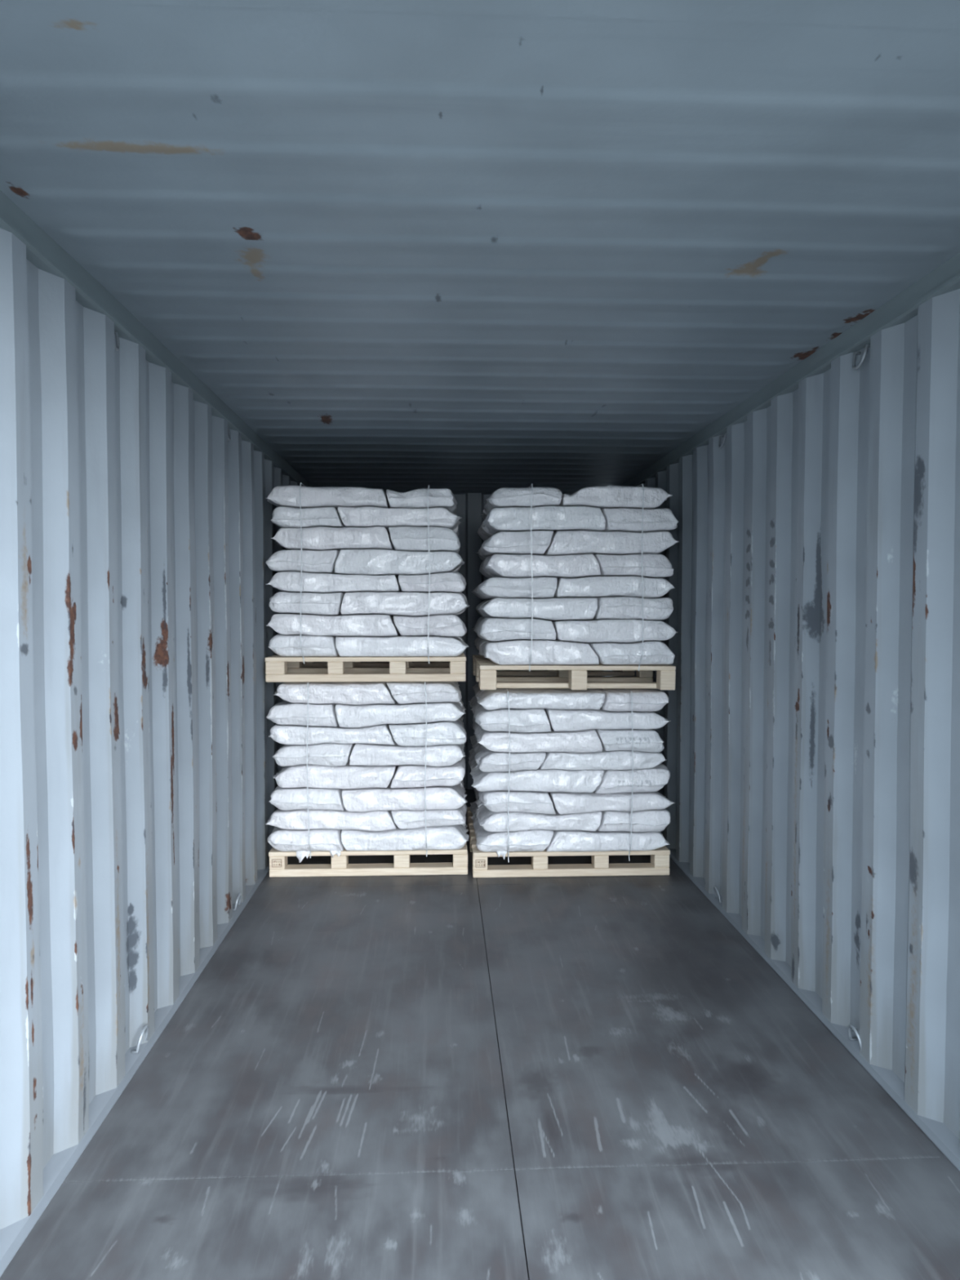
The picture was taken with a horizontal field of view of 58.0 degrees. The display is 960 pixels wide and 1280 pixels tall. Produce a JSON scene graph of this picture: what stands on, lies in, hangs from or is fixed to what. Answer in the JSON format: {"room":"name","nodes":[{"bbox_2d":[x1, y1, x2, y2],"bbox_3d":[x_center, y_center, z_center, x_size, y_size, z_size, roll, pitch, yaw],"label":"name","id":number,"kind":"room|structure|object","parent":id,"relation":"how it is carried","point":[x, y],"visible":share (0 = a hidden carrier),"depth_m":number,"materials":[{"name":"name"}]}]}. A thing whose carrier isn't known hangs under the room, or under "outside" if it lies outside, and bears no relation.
{"room":"shipping container interior","nodes":[
{"label":"shipping container interior","id":0,"kind":"room"},
{"bbox_2d":[0,227,297,1229],"bbox_3d":[-1.184,0.164,4.013,0.046,2.368,5.881,0,2,-3],"label":"wall","id":1,"kind":"structure","parent":0,"point":[138,767],"depth_m":2.57,"materials":[{"name":"metal"}]},
{"bbox_2d":[0,855,269,1276],"bbox_3d":[-1.180,1.312,4.050,0.072,0.050,5.900,0,2,-3],"label":"trim","id":2,"kind":"structure","parent":1,"relation":"attached to","point":[60,1164],"depth_m":2.51,"materials":[{"name":"paint"}]},
{"bbox_2d":[0,190,312,487],"bbox_3d":[-1.191,-1.050,3.967,0.070,0.088,5.900,0,2,-3],"label":"top side rail","id":3,"kind":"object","parent":1,"relation":"attached to","point":[42,251],"depth_m":2.61,"materials":[{"name":"metal"}]},
{"bbox_2d":[0,0,959,494],"bbox_3d":[0.008,-1.078,4.047,2.432,0.012,5.956,0,2,-3],"label":"ceiling","id":4,"kind":"structure","parent":0,"point":[463,254],"depth_m":2.00,"materials":[{"name":"paint"}]},
{"bbox_2d":[19,0,959,28],"bbox_3d":[0.131,-0.978,1.253,2.392,0.022,0.198,0,2,-3],"label":"trim","id":5,"kind":"structure","parent":4,"relation":"attached to","point":[935,14],"depth_m":1.33,"materials":[{"name":"paint"}]},
{"bbox_2d":[0,788,959,1279],"bbox_3d":[0.008,1.330,4.118,2.452,0.030,5.970,0,2,-3],"label":"floor","id":6,"kind":"structure","parent":0,"point":[461,1077],"depth_m":2.52,"materials":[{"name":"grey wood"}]},
{"bbox_2d":[268,843,467,877],"bbox_3d":[-0.632,1.205,5.293,1.089,0.138,1.100,0,2,-3],"label":"wooden pallet","id":7,"kind":"object","parent":6,"relation":"on","point":[278,866],"visible":0.26,"depth_m":4.75,"materials":[{"name":"brown wood"}]},
{"bbox_2d":[266,826,344,851],"bbox_3d":[-0.966,1.079,5.014,0.424,0.127,0.691,0,2,-3],"label":"sack","id":8,"kind":"object","parent":7,"relation":"on","point":[281,839],"visible":0.35,"depth_m":4.70,"materials":[{"name":"plastic"}]},
{"bbox_2d":[341,823,468,850],"bbox_3d":[-0.415,1.082,4.915,0.704,0.129,0.413,0,2,-3],"label":"sack","id":9,"kind":"object","parent":7,"relation":"on","point":[449,837],"visible":0.65,"depth_m":4.72,"materials":[{"name":"plastic"}]},
{"bbox_2d":[265,808,396,831],"bbox_3d":[-0.823,0.981,4.907,0.716,0.121,0.416,0,2,-3],"label":"sack","id":10,"kind":"object","parent":9,"relation":"on","point":[374,820],"visible":0.63,"depth_m":4.72,"materials":[{"name":"plastic"}]},
{"bbox_3d":[-0.303,1.068,5.469,0.423,0.118,0.661,0,2,-3],"label":"sack","id":11,"kind":"object","parent":7,"relation":"on","visible":0},
{"bbox_2d":[391,803,466,829],"bbox_3d":[-0.291,0.977,5.059,0.438,0.123,0.704,0,2,-3],"label":"sack","id":12,"kind":"object","parent":11,"relation":"on","point":[403,819],"visible":0.52,"depth_m":4.74,"materials":[{"name":"plastic"}]},
{"bbox_2d":[342,777,467,812],"bbox_3d":[-0.419,0.864,4.912,0.688,0.141,0.407,0,2,-3],"label":"sack","id":13,"kind":"object","parent":12,"relation":"on","point":[437,797],"visible":0.7,"depth_m":4.72,"materials":[{"name":"plastic"}]},
{"bbox_2d":[272,760,396,789],"bbox_3d":[-0.813,0.741,4.898,0.684,0.143,0.404,0,2,-3],"label":"sack","id":14,"kind":"object","parent":13,"relation":"on","point":[347,776],"visible":0.73,"depth_m":4.72,"materials":[{"name":"plastic"}]},
{"bbox_2d":[271,742,355,766],"bbox_3d":[-0.927,0.619,4.991,0.436,0.131,0.641,0,2,-3],"label":"sack","id":15,"kind":"object","parent":14,"relation":"on","point":[330,754],"visible":0.55,"depth_m":4.70,"materials":[{"name":"plastic"}]},
{"bbox_2d":[390,756,465,787],"bbox_3d":[-0.297,0.739,5.040,0.425,0.144,0.662,0,2,-3],"label":"sack","id":16,"kind":"object","parent":13,"relation":"on","point":[404,775],"visible":0.65,"depth_m":4.74,"materials":[{"name":"plastic"}]},
{"bbox_2d":[349,742,465,766],"bbox_3d":[-0.403,0.629,4.934,0.645,0.132,0.428,0,2,-3],"label":"sack","id":17,"kind":"object","parent":16,"relation":"on","point":[362,754],"visible":0.73,"depth_m":4.74,"materials":[{"name":"plastic"}]},
{"bbox_2d":[268,724,395,745],"bbox_3d":[-0.825,0.512,4.899,0.704,0.127,0.415,0,2,-3],"label":"sack","id":18,"kind":"object","parent":17,"relation":"on","point":[381,734],"visible":0.77,"depth_m":4.71,"materials":[{"name":"plastic"}]},
{"bbox_2d":[266,700,338,726],"bbox_3d":[-0.985,0.401,5.022,0.386,0.137,0.709,0,2,-3],"label":"sack","id":19,"kind":"object","parent":18,"relation":"on","point":[283,713],"visible":0.62,"depth_m":4.70,"materials":[{"name":"plastic"}]},
{"bbox_2d":[334,701,466,727],"bbox_3d":[-0.438,0.407,4.900,0.721,0.136,0.378,0,2,-3],"label":"sack","id":20,"kind":"object","parent":18,"relation":"on","point":[371,714],"visible":0.74,"depth_m":4.72,"materials":[{"name":"plastic"}]},
{"bbox_2d":[273,681,395,705],"bbox_3d":[-0.804,0.291,4.867,0.665,0.122,0.387,0,2,-3],"label":"sack","id":21,"kind":"object","parent":20,"relation":"on","point":[356,693],"visible":0.73,"depth_m":4.69,"materials":[{"name":"plastic"}]},
{"bbox_2d":[265,653,466,682],"bbox_3d":[-0.644,0.142,5.260,1.091,0.134,1.100,0,2,-3],"label":"wooden pallet","id":22,"kind":"object","parent":21,"relation":"on","point":[278,668],"visible":0.76,"depth_m":4.72,"materials":[{"name":"brown wood"}]},
{"bbox_2d":[267,633,339,656],"bbox_3d":[-0.980,0.017,5.017,0.384,0.126,0.722,0,2,-3],"label":"sack","id":23,"kind":"object","parent":22,"relation":"on","point":[282,645],"visible":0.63,"depth_m":4.69,"materials":[{"name":"plastic"}]},
{"bbox_3d":[-0.989,-0.107,5.387,0.404,0.127,0.683,0,2,-3],"label":"sack","id":24,"kind":"object","parent":23,"relation":"on","visible":0},
{"bbox_2d":[268,591,344,614],"bbox_3d":[-0.964,-0.211,4.986,0.411,0.139,0.703,0,2,-3],"label":"sack","id":25,"kind":"object","parent":24,"relation":"on","point":[286,602],"visible":0.74,"depth_m":4.67,"materials":[{"name":"plastic"}]},
{"bbox_2d":[265,571,401,593],"bbox_3d":[-0.806,-0.318,4.855,0.724,0.125,0.381,0,2,-3],"label":"sack","id":26,"kind":"object","parent":25,"relation":"on","point":[286,581],"visible":0.77,"depth_m":4.68,"materials":[{"name":"plastic"}]},
{"bbox_2d":[265,550,340,573],"bbox_3d":[-0.984,-0.440,5.001,0.401,0.137,0.704,0,2,-3],"label":"sack","id":27,"kind":"object","parent":26,"relation":"on","point":[282,561],"visible":0.66,"depth_m":4.68,"materials":[{"name":"plastic"}]},
{"bbox_2d":[334,549,464,576],"bbox_3d":[-0.441,-0.431,4.875,0.713,0.147,0.385,0,2,-3],"label":"sack","id":28,"kind":"object","parent":26,"relation":"on","point":[348,562],"visible":0.91,"depth_m":4.70,"materials":[{"name":"plastic"}]},
{"bbox_2d":[271,526,394,550],"bbox_3d":[-0.816,-0.556,4.844,0.663,0.126,0.387,0,2,-3],"label":"sack","id":29,"kind":"object","parent":28,"relation":"on","point":[318,538],"visible":0.82,"depth_m":4.67,"materials":[{"name":"plastic"}]},
{"bbox_2d":[337,506,462,533],"bbox_3d":[-0.441,-0.668,4.865,0.678,0.123,0.382,0,2,-3],"label":"sack","id":30,"kind":"object","parent":29,"relation":"on","point":[355,517],"visible":0.77,"depth_m":4.69,"materials":[{"name":"plastic"}]},
{"bbox_2d":[386,488,457,514],"bbox_3d":[-0.328,-0.784,4.988,0.397,0.131,0.662,0,2,-3],"label":"sack","id":31,"kind":"object","parent":30,"relation":"on","point":[445,498],"visible":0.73,"depth_m":4.69,"materials":[{"name":"plastic"}]},
{"bbox_2d":[426,484,430,663],"bbox_3d":[-0.301,-0.378,5.230,0.013,0.977,1.174,0,2,-3],"label":"strap","id":32,"kind":"object","parent":31,"relation":"attached to","point":[428,487],"visible":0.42,"depth_m":4.64,"materials":[{"name":"plastic"}]},
{"bbox_2d":[387,526,460,552],"bbox_3d":[-0.315,-0.561,4.983,0.399,0.131,0.649,0,2,-3],"label":"sack","id":33,"kind":"object","parent":28,"relation":"on","point":[413,539],"visible":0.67,"depth_m":4.68,"materials":[{"name":"plastic"}]},
{"bbox_2d":[335,635,468,656],"bbox_3d":[-0.428,0.027,4.872,0.726,0.117,0.375,0,2,-3],"label":"sack","id":34,"kind":"object","parent":22,"relation":"on","point":[346,646],"visible":0.89,"depth_m":4.70,"materials":[{"name":"plastic"}]},
{"bbox_2d":[266,613,400,636],"bbox_3d":[-0.813,-0.083,4.846,0.718,0.130,0.389,0,2,-3],"label":"sack","id":35,"kind":"object","parent":34,"relation":"on","point":[361,624],"visible":0.93,"depth_m":4.67,"materials":[{"name":"plastic"}]},
{"bbox_2d":[393,614,466,636],"bbox_3d":[-0.287,-0.090,5.025,0.412,0.131,0.703,0,2,-3],"label":"sack","id":36,"kind":"object","parent":34,"relation":"on","point":[446,625],"visible":0.84,"depth_m":4.70,"materials":[{"name":"plastic"}]},
{"bbox_2d":[340,591,470,616],"bbox_3d":[-0.409,-0.205,4.882,0.707,0.140,0.407,0,2,-3],"label":"sack","id":37,"kind":"object","parent":36,"relation":"on","point":[397,603],"visible":0.99,"depth_m":4.69,"materials":[{"name":"plastic"}]},
{"bbox_2d":[398,572,466,592],"bbox_3d":[-0.272,-0.327,5.023,0.383,0.120,0.716,0,2,-3],"label":"sack","id":38,"kind":"object","parent":37,"relation":"on","point":[448,581],"visible":0.82,"depth_m":4.69,"materials":[{"name":"plastic"}]},
{"bbox_3d":[-0.834,-0.001,5.568,0.716,0.124,0.354,0,2,-3],"label":"sack","id":39,"kind":"object","parent":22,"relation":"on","visible":0},
{"bbox_3d":[-0.462,-0.107,5.562,0.714,0.132,0.374,0,2,-3],"label":"sack","id":40,"kind":"object","parent":39,"relation":"on","visible":0},
{"bbox_2d":[454,593,466,614],"bbox_3d":[-0.288,-0.227,5.428,0.412,0.137,0.668,0,2,-3],"label":"sack","id":41,"kind":"object","parent":40,"relation":"on","point":[461,612],"visible":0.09,"depth_m":5.11,"materials":[{"name":"plastic"}]},
{"bbox_3d":[-0.458,-0.348,5.572,0.717,0.116,0.362,0,2,-3],"label":"sack","id":42,"kind":"object","parent":41,"relation":"on","visible":0},
{"bbox_3d":[-0.855,-0.458,5.561,0.713,0.132,0.368,0,2,-3],"label":"sack","id":43,"kind":"object","parent":42,"relation":"on","visible":0},
{"bbox_3d":[-0.968,-0.564,5.380,0.398,0.138,0.692,0,2,-3],"label":"sack","id":44,"kind":"object","parent":43,"relation":"on","visible":0},
{"bbox_2d":[270,506,346,528],"bbox_3d":[-0.957,-0.668,4.982,0.403,0.134,0.658,0,2,-3],"label":"sack","id":45,"kind":"object","parent":44,"relation":"on","point":[282,517],"visible":0.59,"depth_m":4.69,"materials":[{"name":"plastic"}]},
{"bbox_2d":[265,485,390,510],"bbox_3d":[-0.840,-0.778,4.835,0.666,0.129,0.389,0,2,-3],"label":"sack","id":46,"kind":"object","parent":45,"relation":"on","point":[335,497],"visible":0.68,"depth_m":4.66,"materials":[{"name":"plastic"}]},
{"bbox_3d":[-0.998,-0.798,5.375,0.391,0.125,0.688,0,2,-3],"label":"sack","id":47,"kind":"object","parent":45,"relation":"on","visible":0},
{"bbox_2d":[299,482,305,663],"bbox_3d":[-0.978,-0.376,5.197,0.013,0.976,1.181,0,2,-3],"label":"strap","id":48,"kind":"object","parent":47,"relation":"attached to","point":[300,482],"visible":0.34,"depth_m":4.61,"materials":[{"name":"plastic"}]},
{"bbox_2d":[386,681,462,703],"bbox_3d":[-0.319,0.287,5.009,0.423,0.124,0.640,0,2,-3],"label":"sack","id":49,"kind":"object","parent":20,"relation":"on","point":[403,692],"visible":0.76,"depth_m":4.72,"materials":[{"name":"plastic"}]},
{"bbox_2d":[424,681,426,856],"bbox_3d":[-0.319,0.689,5.264,0.013,0.961,1.180,0,2,-3],"label":"strap","id":50,"kind":"object","parent":49,"relation":"attached to","point":[424,682],"visible":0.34,"depth_m":4.67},
{"bbox_2d":[388,717,466,746],"bbox_3d":[-0.299,0.507,5.037,0.435,0.133,0.681,0,2,-3],"label":"sack","id":51,"kind":"object","parent":17,"relation":"on","point":[442,732],"visible":0.72,"depth_m":4.73,"materials":[{"name":"plastic"}]},
{"bbox_3d":[-0.858,1.062,5.581,0.699,0.121,0.384,0,2,-3],"label":"sack","id":52,"kind":"object","parent":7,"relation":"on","visible":0},
{"bbox_3d":[-0.985,0.960,5.447,0.424,0.125,0.662,0,2,-3],"label":"sack","id":53,"kind":"object","parent":52,"relation":"on","visible":0},
{"bbox_2d":[268,786,345,810],"bbox_3d":[-0.960,0.858,5.011,0.422,0.149,0.684,0,2,-3],"label":"sack","id":54,"kind":"object","parent":53,"relation":"on","point":[283,798],"visible":0.48,"depth_m":4.70,"materials":[{"name":"plastic"}]},
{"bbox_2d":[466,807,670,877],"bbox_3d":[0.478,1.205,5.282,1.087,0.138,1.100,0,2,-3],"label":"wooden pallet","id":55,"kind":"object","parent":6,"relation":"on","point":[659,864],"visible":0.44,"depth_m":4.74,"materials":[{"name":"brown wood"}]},
{"bbox_2d":[472,813,553,852],"bbox_3d":[0.180,1.085,4.993,0.431,0.116,0.657,0,2,-3],"label":"sack","id":56,"kind":"object","parent":55,"relation":"on","point":[532,840],"visible":0.57,"depth_m":4.69,"materials":[{"name":"plastic"}]},
{"bbox_2d":[475,804,601,831],"bbox_3d":[0.321,0.989,4.886,0.681,0.120,0.398,0,2,-3],"label":"sack","id":57,"kind":"object","parent":56,"relation":"on","point":[491,821],"visible":0.7,"depth_m":4.71,"materials":[{"name":"plastic"}]},
{"bbox_2d":[478,790,555,814],"bbox_3d":[0.195,0.876,4.993,0.424,0.134,0.659,0,2,-3],"label":"sack","id":58,"kind":"object","parent":57,"relation":"on","point":[531,802],"visible":0.48,"depth_m":4.69,"materials":[{"name":"plastic"}]},
{"bbox_2d":[547,791,675,814],"bbox_3d":[0.722,0.888,4.902,0.678,0.116,0.410,0,2,-3],"label":"sack","id":59,"kind":"object","parent":57,"relation":"on","point":[565,802],"visible":0.7,"depth_m":4.71,"materials":[{"name":"plastic"}]},
{"bbox_2d":[469,766,604,792],"bbox_3d":[0.310,0.771,4.895,0.732,0.136,0.392,0,2,-3],"label":"sack","id":60,"kind":"object","parent":59,"relation":"on","point":[546,780],"visible":0.7,"depth_m":4.71,"materials":[{"name":"plastic"}]},
{"bbox_2d":[473,742,546,772],"bbox_3d":[0.160,0.656,5.003,0.386,0.117,0.696,0,2,-3],"label":"sack","id":61,"kind":"object","parent":60,"relation":"on","point":[487,761],"visible":0.63,"depth_m":4.68,"materials":[{"name":"plastic"}]},
{"bbox_2d":[594,763,670,793],"bbox_3d":[0.827,0.763,5.057,0.425,0.140,0.700,0,2,-3],"label":"sack","id":62,"kind":"object","parent":59,"relation":"on","point":[649,780],"visible":0.51,"depth_m":4.74,"materials":[{"name":"plastic"}]},
{"bbox_2d":[539,747,665,769],"bbox_3d":[0.676,0.655,4.877,0.711,0.121,0.361,0,2,-3],"label":"sack","id":63,"kind":"object","parent":62,"relation":"on","point":[615,759],"visible":0.63,"depth_m":4.71,"materials":[{"name":"plastic"}]},
{"bbox_2d":[473,725,602,752],"bbox_3d":[0.316,0.546,4.850,0.692,0.125,0.356,0,2,-3],"label":"sack","id":64,"kind":"object","parent":63,"relation":"on","point":[585,740],"visible":0.82,"depth_m":4.68,"materials":[{"name":"plastic"}]},
{"bbox_2d":[472,702,551,732],"bbox_3d":[0.170,0.435,4.974,0.422,0.145,0.662,0,2,-3],"label":"sack","id":65,"kind":"object","parent":64,"relation":"on","point":[522,720],"visible":0.84,"depth_m":4.67,"materials":[{"name":"plastic"}]},
{"bbox_2d":[475,688,604,710],"bbox_3d":[0.326,0.328,4.844,0.700,0.100,0.362,0,2,-3],"label":"sack","id":66,"kind":"object","parent":65,"relation":"on","point":[518,698],"visible":0.88,"depth_m":4.68,"materials":[{"name":"plastic"}]},
{"bbox_2d":[544,708,671,731],"bbox_3d":[0.698,0.429,4.892,0.674,0.129,0.405,0,2,-3],"label":"sack","id":67,"kind":"object","parent":64,"relation":"on","point":[560,720],"visible":0.67,"depth_m":4.70,"materials":[{"name":"plastic"}]},
{"bbox_2d":[597,688,668,711],"bbox_3d":[0.835,0.330,5.019,0.375,0.116,0.683,0,2,-3],"label":"sack","id":68,"kind":"object","parent":67,"relation":"on","point":[644,700],"visible":0.7,"depth_m":4.70,"materials":[{"name":"plastic"}]},
{"bbox_2d":[472,654,675,689],"bbox_3d":[0.510,0.187,5.252,1.075,0.132,1.100,0,2,-3],"label":"wooden pallet","id":69,"kind":"object","parent":68,"relation":"on","point":[490,675],"visible":0.75,"depth_m":4.80,"materials":[{"name":"brown wood"}]},
{"bbox_2d":[478,639,599,665],"bbox_3d":[0.320,0.062,4.880,0.643,0.134,0.435,0,2,-3],"label":"sack","id":70,"kind":"object","parent":69,"relation":"on","point":[513,652],"visible":0.93,"depth_m":4.68,"materials":[{"name":"plastic"}]},
{"bbox_2d":[475,617,555,641],"bbox_3d":[0.194,-0.060,4.957,0.422,0.139,0.666,0,2,-3],"label":"sack","id":71,"kind":"object","parent":70,"relation":"on","point":[490,629],"visible":0.87,"depth_m":4.65,"materials":[{"name":"plastic"}]},
{"bbox_2d":[586,641,675,664],"bbox_3d":[0.830,0.060,4.978,0.474,0.132,0.630,0,2,-3],"label":"sack","id":72,"kind":"object","parent":69,"relation":"on","point":[607,652],"visible":0.7,"depth_m":4.69,"materials":[{"name":"plastic"}]},
{"bbox_2d":[549,619,678,642],"bbox_3d":[0.735,-0.052,4.870,0.674,0.130,0.418,0,2,-3],"label":"sack","id":73,"kind":"object","parent":72,"relation":"on","point":[583,630],"visible":0.91,"depth_m":4.68,"materials":[{"name":"plastic"}]},
{"bbox_2d":[477,596,597,621],"bbox_3d":[0.312,-0.177,4.878,0.640,0.142,0.437,0,2,-3],"label":"sack","id":74,"kind":"object","parent":73,"relation":"on","point":[565,608],"visible":0.91,"depth_m":4.67,"materials":[{"name":"plastic"}]},
{"bbox_2d":[475,577,557,598],"bbox_3d":[0.196,-0.298,4.981,0.435,0.126,0.656,0,2,-3],"label":"sack","id":75,"kind":"object","parent":74,"relation":"on","point":[493,587],"visible":0.92,"depth_m":4.68,"materials":[{"name":"plastic"}]},
{"bbox_2d":[482,553,600,577],"bbox_3d":[0.335,-0.415,4.866,0.633,0.145,0.418,0,2,-3],"label":"sack","id":76,"kind":"object","parent":75,"relation":"on","point":[503,566],"visible":0.88,"depth_m":4.67,"materials":[{"name":"plastic"}]},
{"bbox_2d":[479,530,553,557],"bbox_3d":[0.198,-0.543,4.983,0.392,0.137,0.694,0,2,-3],"label":"sack","id":77,"kind":"object","parent":76,"relation":"on","point":[501,542],"visible":0.86,"depth_m":4.66,"materials":[{"name":"plastic"}]},
{"bbox_2d":[480,506,605,533],"bbox_3d":[0.340,-0.664,4.843,0.659,0.134,0.412,0,2,-3],"label":"sack","id":78,"kind":"object","parent":77,"relation":"on","point":[554,518],"visible":0.8,"depth_m":4.65,"materials":[{"name":"plastic"}]},
{"bbox_2d":[484,487,562,514],"bbox_3d":[0.233,-0.778,4.907,0.407,0.124,0.596,0,2,-3],"label":"sack","id":79,"kind":"object","parent":78,"relation":"on","point":[504,497],"visible":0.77,"depth_m":4.64,"materials":[{"name":"plastic"}]},
{"bbox_2d":[528,484,533,671],"bbox_3d":[0.249,-0.353,5.189,0.013,1.010,1.188,0,2,-3],"label":"strap","id":80,"kind":"object","parent":79,"relation":"attached to","point":[531,485],"visible":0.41,"depth_m":4.60,"materials":[{"name":"plastic"}]},
{"bbox_2d":[542,530,679,555],"bbox_3d":[0.715,-0.537,4.856,0.723,0.141,0.369,0,2,-3],"label":"sack","id":81,"kind":"object","parent":76,"relation":"on","point":[562,542],"visible":0.82,"depth_m":4.69,"materials":[{"name":"plastic"}]},
{"bbox_2d":[592,595,673,620],"bbox_3d":[0.838,-0.180,4.988,0.448,0.142,0.632,0,2,-3],"label":"sack","id":82,"kind":"object","parent":73,"relation":"on","point":[608,607],"visible":0.78,"depth_m":4.70,"materials":[{"name":"plastic"}]},
{"bbox_2d":[553,576,675,598],"bbox_3d":[0.738,-0.296,4.907,0.659,0.122,0.429,0,2,-3],"label":"sack","id":83,"kind":"object","parent":82,"relation":"on","point":[593,586],"visible":0.84,"depth_m":4.71,"materials":[{"name":"plastic"}]},
{"bbox_3d":[0.828,-0.074,5.424,0.423,0.130,0.655,0,2,-3],"label":"sack","id":84,"kind":"object","parent":72,"relation":"on","visible":0},
{"bbox_3d":[0.720,-0.204,5.534,0.633,0.135,0.444,0,2,-3],"label":"sack","id":85,"kind":"object","parent":84,"relation":"on","visible":0},
{"bbox_3d":[0.821,-0.313,5.450,0.429,0.127,0.649,0,2,-3],"label":"sack","id":86,"kind":"object","parent":85,"relation":"on","visible":0},
{"bbox_2d":[594,554,674,577],"bbox_3d":[0.836,-0.413,4.973,0.442,0.148,0.621,0,2,-3],"label":"sack","id":87,"kind":"object","parent":86,"relation":"on","point":[654,566],"visible":0.67,"depth_m":4.69,"materials":[{"name":"plastic"}]},
{"bbox_3d":[0.713,-0.431,5.520,0.632,0.150,0.457,0,2,-3],"label":"sack","id":88,"kind":"object","parent":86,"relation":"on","visible":0},
{"bbox_3d":[0.850,-0.552,5.407,0.384,0.139,0.711,0,2,-3],"label":"sack","id":89,"kind":"object","parent":88,"relation":"on","visible":0},
{"bbox_2d":[600,508,678,532],"bbox_3d":[0.864,-0.660,4.981,0.424,0.136,0.656,0,2,-3],"label":"sack","id":90,"kind":"object","parent":89,"relation":"on","point":[629,520],"visible":0.64,"depth_m":4.68,"materials":[{"name":"plastic"}]},
{"bbox_2d":[559,484,672,509],"bbox_3d":[0.736,-0.780,4.836,0.599,0.140,0.401,0,2,-3],"label":"sack","id":91,"kind":"object","parent":90,"relation":"on","point":[610,496],"visible":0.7,"depth_m":4.66,"materials":[{"name":"plastic"}]},
{"bbox_3d":[0.720,-0.678,5.530,0.662,0.140,0.415,0,2,-3],"label":"sack","id":92,"kind":"object","parent":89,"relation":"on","visible":0},
{"bbox_3d":[0.801,-0.798,5.392,0.401,0.146,0.675,0,2,-3],"label":"sack","id":93,"kind":"object","parent":92,"relation":"on","visible":0},
{"bbox_2d":[637,484,644,671],"bbox_3d":[0.843,-0.359,5.219,0.013,1.020,1.180,0,2,-3],"label":"strap","id":94,"kind":"object","parent":93,"relation":"attached to","point":[641,484],"visible":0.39,"depth_m":4.63,"materials":[{"name":"plastic"}]},
{"bbox_2d":[595,675,633,861],"bbox_3d":[0.793,0.721,5.253,0.013,0.938,1.182,0,2,-3],"label":"strap","id":95,"kind":"object","parent":68,"relation":"attached to","point":[595,676],"visible":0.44,"depth_m":4.67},
{"bbox_3d":[0.815,0.641,5.421,0.386,0.121,0.715,0,2,-3],"label":"sack","id":96,"kind":"object","parent":62,"relation":"on","visible":0},
{"bbox_2d":[594,728,664,752],"bbox_3d":[0.819,0.546,5.018,0.376,0.136,0.681,0,2,-3],"label":"sack","id":97,"kind":"object","parent":96,"relation":"on","point":[644,740],"visible":0.6,"depth_m":4.70,"materials":[{"name":"plastic"}]},
{"bbox_2d":[545,830,670,851],"bbox_3d":[0.694,1.092,4.898,0.679,0.110,0.405,0,2,-3],"label":"sack","id":98,"kind":"object","parent":55,"relation":"on","point":[562,840],"visible":0.51,"depth_m":4.71,"materials":[{"name":"plastic"}]},
{"bbox_2d":[596,808,671,831],"bbox_3d":[0.839,0.985,5.030,0.415,0.129,0.666,0,2,-3],"label":"sack","id":99,"kind":"object","parent":98,"relation":"on","point":[646,820],"visible":0.49,"depth_m":4.72,"materials":[{"name":"plastic"}]},
{"bbox_3d":[0.793,1.075,5.453,0.431,0.104,0.672,0,2,-3],"label":"sack","id":100,"kind":"object","parent":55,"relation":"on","visible":0},
{"bbox_3d":[0.681,0.965,5.571,0.675,0.136,0.407,0,2,-3],"label":"sack","id":101,"kind":"object","parent":100,"relation":"on","visible":0},
{"bbox_3d":[0.290,0.855,5.543,0.665,0.118,0.418,0,2,-3],"label":"sack","id":102,"kind":"object","parent":101,"relation":"on","visible":0},
{"bbox_2d":[468,747,478,770],"bbox_3d":[0.139,0.747,5.434,0.419,0.140,0.686,0,2,-3],"label":"sack","id":103,"kind":"object","parent":102,"relation":"on","point":[472,762],"visible":0.13,"depth_m":5.45,"materials":[{"name":"plastic"}]},
{"bbox_2d":[469,734,477,747],"bbox_3d":[0.295,0.636,5.557,0.715,0.118,0.384,0,2,-3],"label":"sack","id":104,"kind":"object","parent":103,"relation":"on","point":[473,739],"visible":0.12,"depth_m":5.56,"materials":[{"name":"plastic"}]},
{"bbox_2d":[471,715,479,731],"bbox_3d":[0.133,0.534,5.380,0.370,0.127,0.722,0,2,-3],"label":"sack","id":105,"kind":"object","parent":104,"relation":"on","point":[475,725],"visible":0.14,"depth_m":5.25,"materials":[{"name":"plastic"}]},
{"bbox_2d":[367,492,612,789],"bbox_3d":[-0.122,0.016,7.029,2.424,2.453,0.045,0,2,-3],"label":"wall","id":106,"kind":"structure","parent":0,"point":[470,506],"depth_m":7.01,"materials":[{"name":"metal"}]},
{"bbox_2d":[612,288,959,1143],"bbox_3d":[1.202,0.160,4.120,0.049,2.368,5.884,0,2,-3],"label":"wall","id":107,"kind":"structure","parent":0,"point":[811,752],"depth_m":2.98,"materials":[{"name":"metal"}]},
{"bbox_2d":[621,252,959,486],"bbox_3d":[1.209,-1.054,4.073,0.070,0.088,5.900,0,2,-3],"label":"top side rail","id":108,"kind":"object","parent":107,"relation":"attached to","point":[945,278],"depth_m":3.02,"materials":[{"name":"metal"}]},
{"bbox_2d":[668,848,959,1171],"bbox_3d":[1.198,1.309,4.155,0.072,0.050,5.900,0,2,-3],"label":"trim","id":109,"kind":"structure","parent":107,"relation":"attached to","point":[938,1132],"depth_m":2.91,"materials":[{"name":"paint"}]},
{"bbox_3d":[-0.945,0.271,5.407,0.406,0.122,0.690,0,2,-3],"label":"sack","id":110,"kind":"object","parent":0,"visible":0},
{"bbox_2d":[306,681,311,857],"bbox_3d":[-0.948,0.689,5.231,0.013,0.963,1.191,0,2,-3],"label":"strap","id":111,"kind":"object","parent":110,"relation":"attached to","point":[308,682],"visible":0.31,"depth_m":4.64,"materials":[{"name":"plastic"}]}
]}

